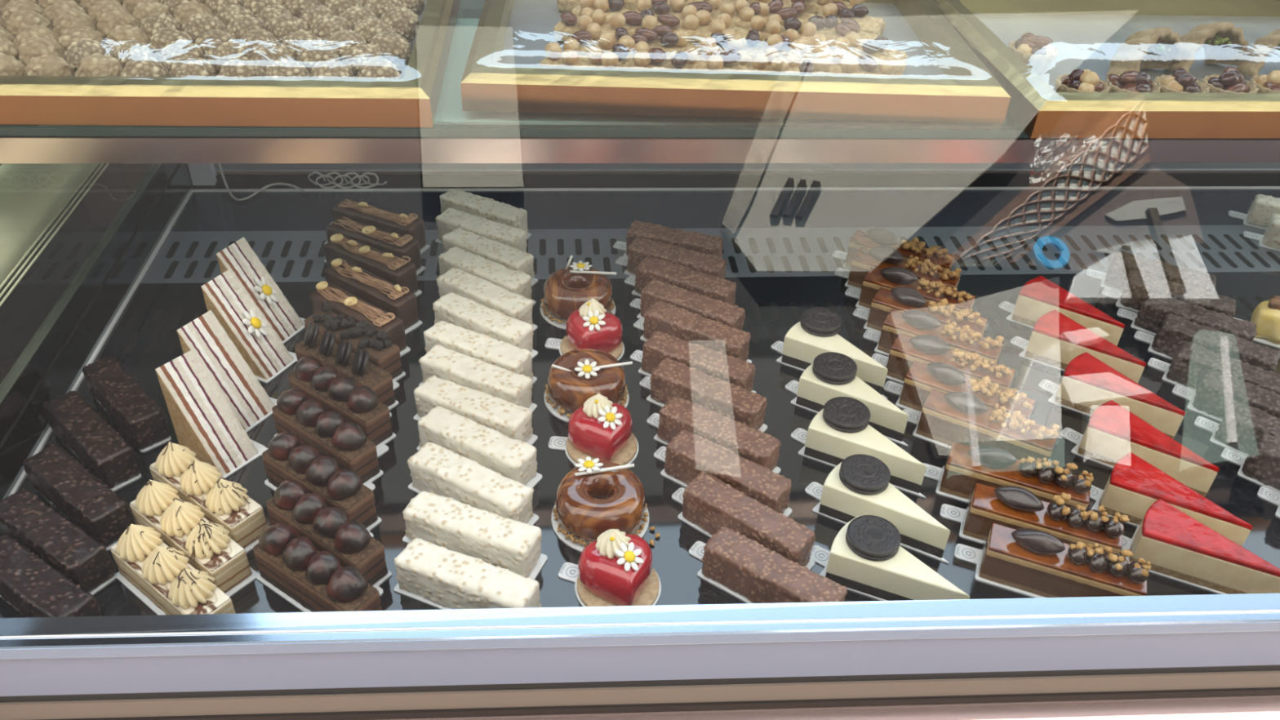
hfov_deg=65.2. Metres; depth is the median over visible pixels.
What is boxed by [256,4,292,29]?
ball
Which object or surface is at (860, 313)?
card
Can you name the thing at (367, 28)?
ball
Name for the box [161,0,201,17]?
ball
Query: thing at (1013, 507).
cake
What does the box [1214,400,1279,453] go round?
bar
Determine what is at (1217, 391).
bar
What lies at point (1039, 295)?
cheesecake
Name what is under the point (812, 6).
biscuit
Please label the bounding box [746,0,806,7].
biscuit
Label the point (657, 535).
nut piece
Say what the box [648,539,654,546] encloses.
nut piece
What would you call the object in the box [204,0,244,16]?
ball
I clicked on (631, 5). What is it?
biscuit
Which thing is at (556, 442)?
card
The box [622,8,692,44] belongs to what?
biscuit
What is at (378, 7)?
ball
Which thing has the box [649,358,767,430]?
bar
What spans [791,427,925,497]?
card
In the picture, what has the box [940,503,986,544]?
card
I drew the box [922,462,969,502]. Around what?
card
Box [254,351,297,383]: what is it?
card
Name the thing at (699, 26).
biscuit
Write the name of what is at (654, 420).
card
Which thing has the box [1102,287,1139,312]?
card
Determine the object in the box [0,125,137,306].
wall ledge
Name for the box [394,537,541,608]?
bar
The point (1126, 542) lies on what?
card
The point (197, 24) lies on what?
ball
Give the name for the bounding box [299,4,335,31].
ball
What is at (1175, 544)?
cheesecake
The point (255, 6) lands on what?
ball
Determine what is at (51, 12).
ball
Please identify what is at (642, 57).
biscuit
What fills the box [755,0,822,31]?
biscuit
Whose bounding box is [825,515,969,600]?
cheesecake
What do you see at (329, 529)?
cake
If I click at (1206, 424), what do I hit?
card
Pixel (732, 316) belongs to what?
bar
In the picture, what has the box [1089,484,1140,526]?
card
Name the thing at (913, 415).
card
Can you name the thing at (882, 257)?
cake
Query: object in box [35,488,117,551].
card
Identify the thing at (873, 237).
cake
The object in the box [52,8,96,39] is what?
ball
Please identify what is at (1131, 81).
tartlet
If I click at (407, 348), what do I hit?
card
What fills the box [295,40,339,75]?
ball
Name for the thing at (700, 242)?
bar
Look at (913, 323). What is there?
cake
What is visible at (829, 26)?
biscuit
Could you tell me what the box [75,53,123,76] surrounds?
ball
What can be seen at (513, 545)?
bar
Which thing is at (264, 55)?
ball
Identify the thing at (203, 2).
ball
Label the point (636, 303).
card
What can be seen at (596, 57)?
biscuit
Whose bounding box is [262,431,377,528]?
cake
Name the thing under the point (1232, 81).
tartlet
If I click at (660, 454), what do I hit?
card
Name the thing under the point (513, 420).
bar
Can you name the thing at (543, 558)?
card
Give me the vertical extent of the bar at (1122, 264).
0.039 m
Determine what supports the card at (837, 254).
on the display case
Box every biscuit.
[538,37,619,68]
[556,0,625,12]
[571,0,639,23]
[611,40,688,71]
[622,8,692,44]
[624,0,670,10]
[635,0,702,29]
[635,24,716,62]
[682,43,757,72]
[683,0,747,8]
[683,9,751,46]
[699,0,760,28]
[710,28,782,67]
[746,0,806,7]
[747,13,816,46]
[747,46,830,74]
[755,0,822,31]
[764,28,850,64]
[803,0,864,15]
[808,14,878,49]
[816,48,897,75]
[817,0,885,35]
[831,31,907,75]
[1106,26,1183,76]
[1165,22,1248,72]
[1236,28,1279,76]
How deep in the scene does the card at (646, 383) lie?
1.05 m
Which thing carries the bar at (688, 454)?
on the card at (660, 454)
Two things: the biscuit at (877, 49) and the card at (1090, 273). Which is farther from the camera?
the card at (1090, 273)
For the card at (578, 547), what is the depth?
0.89 m
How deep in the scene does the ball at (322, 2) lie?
1.11 m
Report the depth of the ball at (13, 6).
1.02 m
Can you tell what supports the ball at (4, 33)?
on the tray at (411, 100)
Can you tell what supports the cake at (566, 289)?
on the card at (562, 326)
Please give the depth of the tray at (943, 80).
0.97 m
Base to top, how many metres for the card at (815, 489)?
0.002 m
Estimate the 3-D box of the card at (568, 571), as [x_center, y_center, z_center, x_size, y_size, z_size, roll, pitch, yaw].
[-0.026,0.190,0.850,0.089,0.002,0.073,14,38,14]
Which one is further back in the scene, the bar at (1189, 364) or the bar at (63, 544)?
the bar at (1189, 364)
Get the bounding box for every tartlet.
[1008,32,1058,75]
[1055,69,1111,92]
[1105,70,1160,92]
[1154,67,1210,93]
[1201,66,1259,93]
[1249,69,1279,93]
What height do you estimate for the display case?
1.650 m
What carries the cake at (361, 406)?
on the card at (381, 448)
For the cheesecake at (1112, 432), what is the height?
0.040 m
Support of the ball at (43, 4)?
on the tray at (411, 100)
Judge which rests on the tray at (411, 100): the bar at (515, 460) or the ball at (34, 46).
the ball at (34, 46)
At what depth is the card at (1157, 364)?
1.13 m
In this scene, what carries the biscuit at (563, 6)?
on the tray at (943, 80)
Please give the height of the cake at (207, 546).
0.062 m
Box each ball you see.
[0,0,39,8]
[0,15,6,30]
[0,25,15,43]
[0,35,19,60]
[0,52,25,75]
[1,0,44,21]
[4,9,53,36]
[13,24,58,47]
[17,35,66,66]
[23,54,75,76]
[38,0,79,11]
[42,0,86,27]
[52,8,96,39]
[57,24,104,52]
[65,38,113,73]
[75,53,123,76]
[79,0,122,14]
[88,0,132,24]
[96,9,139,43]
[104,25,149,57]
[114,40,160,68]
[120,56,169,76]
[122,0,162,13]
[132,0,173,25]
[139,13,182,42]
[149,26,192,58]
[160,40,206,71]
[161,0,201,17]
[169,56,216,77]
[173,0,215,31]
[182,13,226,44]
[194,29,236,57]
[200,0,206,4]
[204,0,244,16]
[205,40,250,75]
[215,4,253,29]
[216,56,265,78]
[226,14,269,43]
[238,29,278,57]
[244,0,282,17]
[250,42,296,73]
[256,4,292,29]
[264,57,311,78]
[267,14,309,44]
[279,0,285,6]
[280,29,321,60]
[283,0,322,18]
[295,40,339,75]
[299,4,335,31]
[310,13,350,44]
[310,57,355,79]
[317,0,325,5]
[323,0,362,17]
[326,29,366,62]
[341,6,377,31]
[342,42,383,79]
[354,17,393,44]
[357,58,402,79]
[358,0,367,7]
[364,0,402,18]
[369,31,411,71]
[380,6,419,43]
[398,0,425,17]
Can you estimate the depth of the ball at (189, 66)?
0.92 m
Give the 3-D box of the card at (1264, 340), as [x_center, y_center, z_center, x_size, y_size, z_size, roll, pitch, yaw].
[0.764,-0.023,1.183,0.126,0.002,0.039,20,40,22]
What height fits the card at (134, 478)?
0.001 m
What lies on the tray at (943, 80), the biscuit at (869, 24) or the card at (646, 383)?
the biscuit at (869, 24)
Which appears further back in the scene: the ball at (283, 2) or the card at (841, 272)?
the card at (841, 272)
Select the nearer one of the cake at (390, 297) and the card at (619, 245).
the cake at (390, 297)
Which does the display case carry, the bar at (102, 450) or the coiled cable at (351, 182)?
the coiled cable at (351, 182)
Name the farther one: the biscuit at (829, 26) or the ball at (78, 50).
the biscuit at (829, 26)
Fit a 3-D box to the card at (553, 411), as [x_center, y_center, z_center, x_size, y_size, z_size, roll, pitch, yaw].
[-0.056,0.038,1.049,0.089,0.001,0.089,-1,37,-5]
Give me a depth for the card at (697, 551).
0.86 m
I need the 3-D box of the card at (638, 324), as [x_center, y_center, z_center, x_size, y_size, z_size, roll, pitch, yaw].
[0.054,-0.015,1.127,0.146,0.002,0.035,22,41,23]
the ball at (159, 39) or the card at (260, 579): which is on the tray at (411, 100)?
the ball at (159, 39)
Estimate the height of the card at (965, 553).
0.002 m
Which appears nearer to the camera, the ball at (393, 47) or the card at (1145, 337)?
the ball at (393, 47)
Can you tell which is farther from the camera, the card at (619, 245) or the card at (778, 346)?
the card at (619, 245)
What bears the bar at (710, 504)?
on the card at (677, 495)
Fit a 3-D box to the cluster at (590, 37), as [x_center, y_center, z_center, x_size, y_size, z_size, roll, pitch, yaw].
[-0.033,-0.332,1.057,0.083,0.035,0.048,13,38,14]
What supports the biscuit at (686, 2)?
on the tray at (943, 80)
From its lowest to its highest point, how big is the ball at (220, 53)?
0.041 m
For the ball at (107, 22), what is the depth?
1.00 m
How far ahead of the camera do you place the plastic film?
1.10 m
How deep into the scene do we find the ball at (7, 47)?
0.94 m
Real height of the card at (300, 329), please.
0.001 m
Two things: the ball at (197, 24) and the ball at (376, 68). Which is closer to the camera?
the ball at (376, 68)
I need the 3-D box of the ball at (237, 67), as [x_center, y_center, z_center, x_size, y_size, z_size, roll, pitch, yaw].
[-0.374,-0.265,0.940,0.042,0.040,0.042,31,45,32]
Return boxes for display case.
[0,0,1279,719]
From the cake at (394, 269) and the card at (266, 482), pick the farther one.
the cake at (394, 269)
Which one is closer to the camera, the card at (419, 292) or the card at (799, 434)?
the card at (799, 434)
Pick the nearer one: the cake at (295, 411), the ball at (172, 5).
the cake at (295, 411)
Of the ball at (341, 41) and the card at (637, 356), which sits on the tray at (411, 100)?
the ball at (341, 41)
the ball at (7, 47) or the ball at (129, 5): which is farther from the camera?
the ball at (129, 5)
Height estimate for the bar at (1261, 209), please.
0.038 m
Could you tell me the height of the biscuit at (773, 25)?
0.035 m
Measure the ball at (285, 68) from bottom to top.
0.040 m
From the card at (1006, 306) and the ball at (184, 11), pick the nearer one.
the ball at (184, 11)
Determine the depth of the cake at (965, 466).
0.92 m
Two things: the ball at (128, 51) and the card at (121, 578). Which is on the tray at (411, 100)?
the ball at (128, 51)
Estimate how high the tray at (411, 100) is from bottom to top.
0.036 m
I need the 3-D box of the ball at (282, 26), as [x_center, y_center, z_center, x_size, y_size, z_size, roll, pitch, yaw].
[-0.362,-0.335,1.033,0.041,0.040,0.042,1,37,-3]
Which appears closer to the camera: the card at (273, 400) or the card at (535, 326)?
the card at (273, 400)
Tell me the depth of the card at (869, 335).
1.15 m
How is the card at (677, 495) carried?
on the display case
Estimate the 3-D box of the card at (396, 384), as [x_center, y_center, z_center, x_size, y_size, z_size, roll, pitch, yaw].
[-0.306,0.002,1.082,0.132,0.001,0.035,25,42,26]
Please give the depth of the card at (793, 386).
1.06 m
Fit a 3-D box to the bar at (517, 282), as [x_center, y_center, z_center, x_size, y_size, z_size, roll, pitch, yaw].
[-0.185,-0.098,1.189,0.122,0.038,0.037,23,41,24]
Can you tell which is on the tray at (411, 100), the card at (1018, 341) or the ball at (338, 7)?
the ball at (338, 7)
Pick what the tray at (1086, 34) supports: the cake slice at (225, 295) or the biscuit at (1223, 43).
the biscuit at (1223, 43)
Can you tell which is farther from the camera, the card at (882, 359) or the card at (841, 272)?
the card at (841, 272)
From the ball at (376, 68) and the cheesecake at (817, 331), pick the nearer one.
the ball at (376, 68)
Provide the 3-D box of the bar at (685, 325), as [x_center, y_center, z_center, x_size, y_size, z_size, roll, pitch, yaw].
[0.062,-0.028,1.111,0.122,0.039,0.036,22,41,23]
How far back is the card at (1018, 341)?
1.15 m
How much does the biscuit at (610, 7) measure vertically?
0.036 m
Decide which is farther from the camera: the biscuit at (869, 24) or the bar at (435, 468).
the biscuit at (869, 24)
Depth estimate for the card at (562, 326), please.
1.16 m
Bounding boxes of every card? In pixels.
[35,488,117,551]
[67,446,141,491]
[89,573,116,595]
[93,396,171,452]
[115,571,165,614]
[197,439,267,479]
[225,567,257,596]
[244,396,276,432]
[244,525,268,553]
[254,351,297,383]
[256,573,311,612]
[264,479,381,537]
[274,433,383,490]
[281,317,305,343]
[324,240,425,275]
[324,259,422,296]
[329,222,429,254]
[372,569,391,595]
[376,432,395,457]
[387,400,398,417]
[392,371,405,390]
[394,582,451,609]
[400,346,410,356]
[402,534,547,579]
[404,320,422,334]
[408,482,538,524]
[413,413,537,445]
[416,445,542,488]
[418,381,537,412]
[435,238,442,244]
[530,349,537,358]
[531,277,537,286]
[531,376,537,384]
[532,324,537,330]
[540,301,615,329]
[543,389,629,422]
[545,337,624,360]
[548,435,638,465]
[551,504,648,551]
[558,562,661,606]
[613,240,627,257]
[615,256,635,276]
[624,275,640,296]
[630,297,644,319]
[630,350,755,392]
[633,319,751,363]
[639,376,767,432]
[646,413,780,473]
[653,446,791,516]
[671,487,814,569]
[688,541,754,603]
[771,341,887,399]
[785,380,907,446]
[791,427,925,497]
[804,481,949,564]
[809,545,887,600]
[831,250,850,270]
[834,267,861,290]
[844,287,870,311]
[853,307,880,333]
[862,329,889,355]
[871,353,904,383]
[883,380,921,413]
[902,408,1051,464]
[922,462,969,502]
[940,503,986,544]
[954,543,1044,597]
[998,301,1033,328]
[1010,336,1065,371]
[1038,379,1091,416]
[1060,427,1114,468]
[1085,269,1122,291]
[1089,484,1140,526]
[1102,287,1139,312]
[1116,308,1156,335]
[1120,525,1227,594]
[1133,330,1172,359]
[1147,357,1196,391]
[1172,385,1222,422]
[1194,416,1250,456]
[1221,448,1279,493]
[1228,210,1266,230]
[1233,317,1279,347]
[1243,231,1279,251]
[1257,486,1279,517]
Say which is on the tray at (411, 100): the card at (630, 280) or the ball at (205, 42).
the ball at (205, 42)
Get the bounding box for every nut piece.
[648,526,655,530]
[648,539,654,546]
[654,532,659,538]
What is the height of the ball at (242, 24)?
0.041 m
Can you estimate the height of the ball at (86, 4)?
0.040 m
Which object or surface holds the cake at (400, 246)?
on the card at (420, 270)
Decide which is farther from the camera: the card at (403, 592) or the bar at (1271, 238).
the bar at (1271, 238)
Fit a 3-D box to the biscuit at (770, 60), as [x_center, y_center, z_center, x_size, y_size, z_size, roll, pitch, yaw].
[0.150,-0.297,1.022,0.082,0.035,0.048,16,39,16]
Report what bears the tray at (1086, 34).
on the display case
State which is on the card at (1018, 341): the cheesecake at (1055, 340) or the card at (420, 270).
the cheesecake at (1055, 340)
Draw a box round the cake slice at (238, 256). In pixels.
[216,236,304,341]
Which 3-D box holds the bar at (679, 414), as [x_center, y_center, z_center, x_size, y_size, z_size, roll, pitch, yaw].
[0.076,0.076,0.974,0.122,0.039,0.036,23,41,25]
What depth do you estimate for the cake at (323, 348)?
1.01 m
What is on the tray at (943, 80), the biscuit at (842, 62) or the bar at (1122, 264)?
the biscuit at (842, 62)
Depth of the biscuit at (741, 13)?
1.14 m
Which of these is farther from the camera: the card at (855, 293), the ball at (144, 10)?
the card at (855, 293)
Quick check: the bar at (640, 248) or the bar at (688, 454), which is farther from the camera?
the bar at (640, 248)
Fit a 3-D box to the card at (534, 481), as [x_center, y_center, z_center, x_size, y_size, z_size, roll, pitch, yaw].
[-0.159,0.097,0.965,0.134,0.001,0.035,21,41,22]
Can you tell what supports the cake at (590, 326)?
on the card at (551, 343)
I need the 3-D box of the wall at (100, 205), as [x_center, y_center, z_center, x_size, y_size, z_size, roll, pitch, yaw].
[-2.051,-1.371,0.673,2.480,4.250,0.150,-1,37,-5]
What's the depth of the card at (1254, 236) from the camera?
1.38 m
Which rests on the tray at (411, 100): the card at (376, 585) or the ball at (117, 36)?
the ball at (117, 36)
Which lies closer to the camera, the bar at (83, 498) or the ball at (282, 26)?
the bar at (83, 498)
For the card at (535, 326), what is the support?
on the display case
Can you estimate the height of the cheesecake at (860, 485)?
0.048 m
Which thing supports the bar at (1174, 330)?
on the card at (1145, 337)
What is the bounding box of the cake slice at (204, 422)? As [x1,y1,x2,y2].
[155,348,258,476]
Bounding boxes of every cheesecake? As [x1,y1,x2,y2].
[781,306,888,395]
[795,351,908,441]
[804,396,926,493]
[818,453,950,558]
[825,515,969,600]
[1011,275,1124,346]
[1024,309,1146,383]
[1054,351,1185,439]
[1077,400,1219,497]
[1098,452,1253,546]
[1128,498,1279,594]
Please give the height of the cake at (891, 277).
0.056 m
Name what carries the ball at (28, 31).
on the tray at (411, 100)
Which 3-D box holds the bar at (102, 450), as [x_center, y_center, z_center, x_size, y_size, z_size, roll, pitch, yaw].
[-0.517,0.073,0.942,0.122,0.037,0.035,30,45,31]
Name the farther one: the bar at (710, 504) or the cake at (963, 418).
the cake at (963, 418)
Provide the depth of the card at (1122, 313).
1.21 m
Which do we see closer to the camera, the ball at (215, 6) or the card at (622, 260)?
the ball at (215, 6)
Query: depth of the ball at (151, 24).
1.00 m
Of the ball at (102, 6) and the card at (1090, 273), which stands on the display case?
the card at (1090, 273)
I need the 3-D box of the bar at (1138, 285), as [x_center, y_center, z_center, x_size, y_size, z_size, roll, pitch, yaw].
[0.648,-0.071,1.206,0.124,0.038,0.037,22,41,23]
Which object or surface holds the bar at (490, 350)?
on the card at (535, 379)
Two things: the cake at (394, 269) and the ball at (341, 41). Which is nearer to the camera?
the ball at (341, 41)
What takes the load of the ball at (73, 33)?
on the tray at (411, 100)
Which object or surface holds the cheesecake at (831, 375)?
on the card at (793, 386)
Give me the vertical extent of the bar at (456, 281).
0.038 m
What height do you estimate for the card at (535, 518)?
0.001 m
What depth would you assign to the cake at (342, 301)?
1.09 m
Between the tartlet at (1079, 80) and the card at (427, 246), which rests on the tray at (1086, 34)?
the tartlet at (1079, 80)
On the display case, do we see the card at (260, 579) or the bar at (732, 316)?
the card at (260, 579)
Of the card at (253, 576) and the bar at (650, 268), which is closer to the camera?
the card at (253, 576)
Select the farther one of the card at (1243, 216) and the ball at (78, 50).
the card at (1243, 216)
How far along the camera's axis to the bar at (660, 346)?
1.05 m
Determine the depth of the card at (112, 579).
0.83 m
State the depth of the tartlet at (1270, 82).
1.01 m
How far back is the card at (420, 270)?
1.23 m
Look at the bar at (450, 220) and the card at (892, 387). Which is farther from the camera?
the bar at (450, 220)
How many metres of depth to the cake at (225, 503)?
0.86 m
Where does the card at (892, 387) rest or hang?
on the display case
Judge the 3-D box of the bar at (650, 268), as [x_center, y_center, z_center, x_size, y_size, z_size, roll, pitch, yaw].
[0.053,-0.087,1.189,0.122,0.039,0.036,19,40,21]
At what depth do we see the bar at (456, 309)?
1.09 m
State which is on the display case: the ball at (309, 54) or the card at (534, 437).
the card at (534, 437)
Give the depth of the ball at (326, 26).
1.02 m
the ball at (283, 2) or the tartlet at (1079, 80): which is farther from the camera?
the ball at (283, 2)
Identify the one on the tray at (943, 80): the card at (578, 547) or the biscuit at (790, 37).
the biscuit at (790, 37)
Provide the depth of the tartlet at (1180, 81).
0.99 m
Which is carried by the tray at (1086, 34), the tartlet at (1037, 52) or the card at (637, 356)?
the tartlet at (1037, 52)
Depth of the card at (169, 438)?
0.97 m
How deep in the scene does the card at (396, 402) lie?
1.02 m
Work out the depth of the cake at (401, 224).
1.26 m
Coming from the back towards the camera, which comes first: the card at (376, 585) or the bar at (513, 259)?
the bar at (513, 259)
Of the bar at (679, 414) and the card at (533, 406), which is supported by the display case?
the card at (533, 406)
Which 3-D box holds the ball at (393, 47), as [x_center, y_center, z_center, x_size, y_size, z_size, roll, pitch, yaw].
[-0.251,-0.311,1.011,0.041,0.039,0.042,1,37,-2]
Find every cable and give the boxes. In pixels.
[217,163,305,200]
[307,171,386,188]
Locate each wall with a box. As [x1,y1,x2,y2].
[0,124,128,224]
[118,125,1279,197]
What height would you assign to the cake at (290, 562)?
0.056 m
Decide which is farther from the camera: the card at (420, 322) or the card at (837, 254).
the card at (837, 254)
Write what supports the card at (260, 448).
on the display case
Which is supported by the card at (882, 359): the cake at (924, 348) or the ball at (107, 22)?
the cake at (924, 348)
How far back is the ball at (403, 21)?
1.06 m
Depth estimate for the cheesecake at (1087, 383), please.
1.04 m
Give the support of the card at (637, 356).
on the display case
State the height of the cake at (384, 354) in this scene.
0.050 m
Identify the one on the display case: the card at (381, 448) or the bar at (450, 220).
the card at (381, 448)
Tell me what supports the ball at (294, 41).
on the tray at (411, 100)
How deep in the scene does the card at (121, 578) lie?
0.82 m
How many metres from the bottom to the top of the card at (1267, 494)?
0.002 m
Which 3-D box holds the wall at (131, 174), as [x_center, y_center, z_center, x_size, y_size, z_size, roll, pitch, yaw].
[-0.210,-1.186,2.165,10.000,2.300,0.100,-1,37,-5]
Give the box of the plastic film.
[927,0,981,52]
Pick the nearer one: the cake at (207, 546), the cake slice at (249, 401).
the cake at (207, 546)
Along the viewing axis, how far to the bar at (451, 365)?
1.02 m
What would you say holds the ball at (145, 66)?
on the tray at (411, 100)
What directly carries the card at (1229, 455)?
on the display case
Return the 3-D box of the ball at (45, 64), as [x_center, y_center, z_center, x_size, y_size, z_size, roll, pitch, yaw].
[-0.544,-0.262,0.923,0.042,0.041,0.041,4,37,2]
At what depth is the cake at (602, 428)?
0.96 m
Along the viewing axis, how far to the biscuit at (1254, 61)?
1.08 m
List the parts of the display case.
panel, panel, shelf trim, rail, panel, slotted plate, plate, trim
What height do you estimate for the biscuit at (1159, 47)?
0.056 m
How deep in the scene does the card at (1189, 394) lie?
1.09 m
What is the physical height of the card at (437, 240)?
0.001 m
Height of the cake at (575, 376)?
0.048 m
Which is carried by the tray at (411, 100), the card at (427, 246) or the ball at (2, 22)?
the ball at (2, 22)
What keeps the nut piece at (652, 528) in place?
on the display case
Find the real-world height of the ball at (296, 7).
0.039 m
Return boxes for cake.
[110,524,235,614]
[129,480,252,593]
[149,440,267,548]
[253,522,382,612]
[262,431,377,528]
[266,479,387,585]
[271,387,380,484]
[287,355,392,445]
[294,321,395,406]
[303,301,402,379]
[309,280,406,351]
[324,233,417,293]
[324,257,418,329]
[325,216,421,271]
[331,199,426,249]
[540,255,616,323]
[545,348,632,417]
[552,456,648,546]
[560,297,622,359]
[566,393,637,465]
[576,528,659,606]
[844,228,956,270]
[847,244,963,289]
[858,262,978,314]
[866,286,990,336]
[877,309,1005,364]
[885,333,1018,390]
[897,360,1038,419]
[915,388,1061,462]
[937,442,1095,511]
[962,483,1129,555]
[977,523,1151,597]
[1250,295,1279,343]
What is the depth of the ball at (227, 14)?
1.04 m
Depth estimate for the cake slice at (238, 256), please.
1.10 m
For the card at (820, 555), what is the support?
on the display case
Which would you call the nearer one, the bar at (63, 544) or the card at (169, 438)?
the bar at (63, 544)
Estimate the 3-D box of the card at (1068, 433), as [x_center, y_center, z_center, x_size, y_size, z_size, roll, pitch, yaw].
[0.493,0.105,0.996,0.149,0.002,0.056,31,45,32]
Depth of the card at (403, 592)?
0.83 m
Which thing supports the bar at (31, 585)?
on the card
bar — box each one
[0,488,115,592]
[0,533,101,617]
[22,444,135,546]
[43,391,140,488]
[82,355,170,449]
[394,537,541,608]
[402,490,542,577]
[407,442,533,523]
[413,375,533,441]
[417,405,537,484]
[418,344,533,408]
[423,320,533,377]
[432,292,533,351]
[435,207,527,252]
[435,267,533,324]
[438,246,532,299]
[440,188,528,232]
[441,227,534,279]
[626,220,724,257]
[626,237,726,279]
[635,256,736,305]
[640,279,745,330]
[640,330,755,391]
[642,300,751,361]
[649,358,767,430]
[657,395,780,471]
[664,429,791,513]
[681,471,815,566]
[701,526,847,603]
[1104,250,1216,293]
[1120,270,1235,317]
[1133,291,1257,341]
[1151,313,1279,373]
[1166,341,1279,394]
[1192,368,1279,418]
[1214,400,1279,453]
[1241,432,1279,490]
[1246,194,1279,227]
[1262,213,1279,248]
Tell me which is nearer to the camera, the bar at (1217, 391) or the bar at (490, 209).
the bar at (1217, 391)
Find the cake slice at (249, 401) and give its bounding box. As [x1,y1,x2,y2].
[176,310,275,429]
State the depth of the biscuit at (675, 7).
1.14 m
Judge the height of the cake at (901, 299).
0.056 m
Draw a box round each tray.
[0,0,460,127]
[460,0,1010,124]
[931,0,1279,138]
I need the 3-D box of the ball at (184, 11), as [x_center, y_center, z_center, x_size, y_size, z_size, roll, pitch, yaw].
[-0.470,-0.358,1.054,0.042,0.039,0.041,2,37,-1]
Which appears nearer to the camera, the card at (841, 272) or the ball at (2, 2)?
the ball at (2, 2)
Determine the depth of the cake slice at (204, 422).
0.93 m
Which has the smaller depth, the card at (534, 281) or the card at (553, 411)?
the card at (553, 411)
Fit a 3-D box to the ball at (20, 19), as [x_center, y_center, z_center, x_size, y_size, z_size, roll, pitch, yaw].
[-0.615,-0.333,1.009,0.042,0.039,0.041,24,42,26]
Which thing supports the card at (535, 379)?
on the display case
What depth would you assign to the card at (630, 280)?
1.23 m
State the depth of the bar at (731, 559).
0.83 m
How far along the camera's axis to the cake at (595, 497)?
0.88 m
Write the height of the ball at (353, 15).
0.040 m
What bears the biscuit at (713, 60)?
on the tray at (943, 80)
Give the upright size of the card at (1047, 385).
0.002 m
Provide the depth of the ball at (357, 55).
0.96 m
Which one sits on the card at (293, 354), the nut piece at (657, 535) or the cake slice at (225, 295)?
the cake slice at (225, 295)
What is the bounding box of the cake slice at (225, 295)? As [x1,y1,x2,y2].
[200,268,293,379]
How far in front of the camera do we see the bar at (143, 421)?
0.96 m
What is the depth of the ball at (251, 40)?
0.98 m
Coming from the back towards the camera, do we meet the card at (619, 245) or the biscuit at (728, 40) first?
the card at (619, 245)
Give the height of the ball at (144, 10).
0.040 m
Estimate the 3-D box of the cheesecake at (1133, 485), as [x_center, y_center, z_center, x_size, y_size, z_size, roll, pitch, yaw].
[0.491,0.137,0.918,0.120,0.040,0.054,28,44,29]
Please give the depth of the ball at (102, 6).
1.03 m
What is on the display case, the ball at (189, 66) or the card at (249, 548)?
the card at (249, 548)
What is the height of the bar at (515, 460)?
0.038 m
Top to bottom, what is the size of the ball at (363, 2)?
0.040 m
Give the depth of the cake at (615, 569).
0.82 m
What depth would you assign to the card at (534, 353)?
1.10 m
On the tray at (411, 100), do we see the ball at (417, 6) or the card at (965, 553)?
the ball at (417, 6)
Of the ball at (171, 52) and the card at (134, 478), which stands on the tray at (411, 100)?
the ball at (171, 52)
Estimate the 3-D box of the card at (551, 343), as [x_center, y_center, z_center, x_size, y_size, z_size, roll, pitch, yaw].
[-0.062,-0.014,1.118,0.089,0.002,0.073,7,37,6]
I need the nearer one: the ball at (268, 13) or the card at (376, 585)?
the card at (376, 585)
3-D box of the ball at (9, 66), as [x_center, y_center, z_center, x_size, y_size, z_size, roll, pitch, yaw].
[-0.585,-0.261,0.920,0.041,0.041,0.042,9,37,8]
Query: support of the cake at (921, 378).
on the card at (892, 387)
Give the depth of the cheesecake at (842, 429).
0.96 m
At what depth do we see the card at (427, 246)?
1.27 m
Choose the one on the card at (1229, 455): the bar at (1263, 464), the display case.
the bar at (1263, 464)
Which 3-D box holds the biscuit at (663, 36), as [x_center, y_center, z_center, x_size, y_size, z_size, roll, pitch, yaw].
[0.037,-0.332,1.060,0.090,0.036,0.048,25,42,26]
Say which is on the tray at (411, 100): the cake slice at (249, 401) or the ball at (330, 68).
the ball at (330, 68)
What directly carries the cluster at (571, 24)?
on the tray at (943, 80)
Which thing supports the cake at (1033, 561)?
on the card at (965, 553)
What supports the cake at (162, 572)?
on the card at (121, 578)
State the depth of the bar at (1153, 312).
1.16 m
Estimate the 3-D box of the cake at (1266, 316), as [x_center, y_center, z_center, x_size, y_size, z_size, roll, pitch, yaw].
[0.772,-0.040,1.164,0.104,0.050,0.041,20,40,22]
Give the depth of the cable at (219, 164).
1.37 m
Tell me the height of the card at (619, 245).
0.002 m

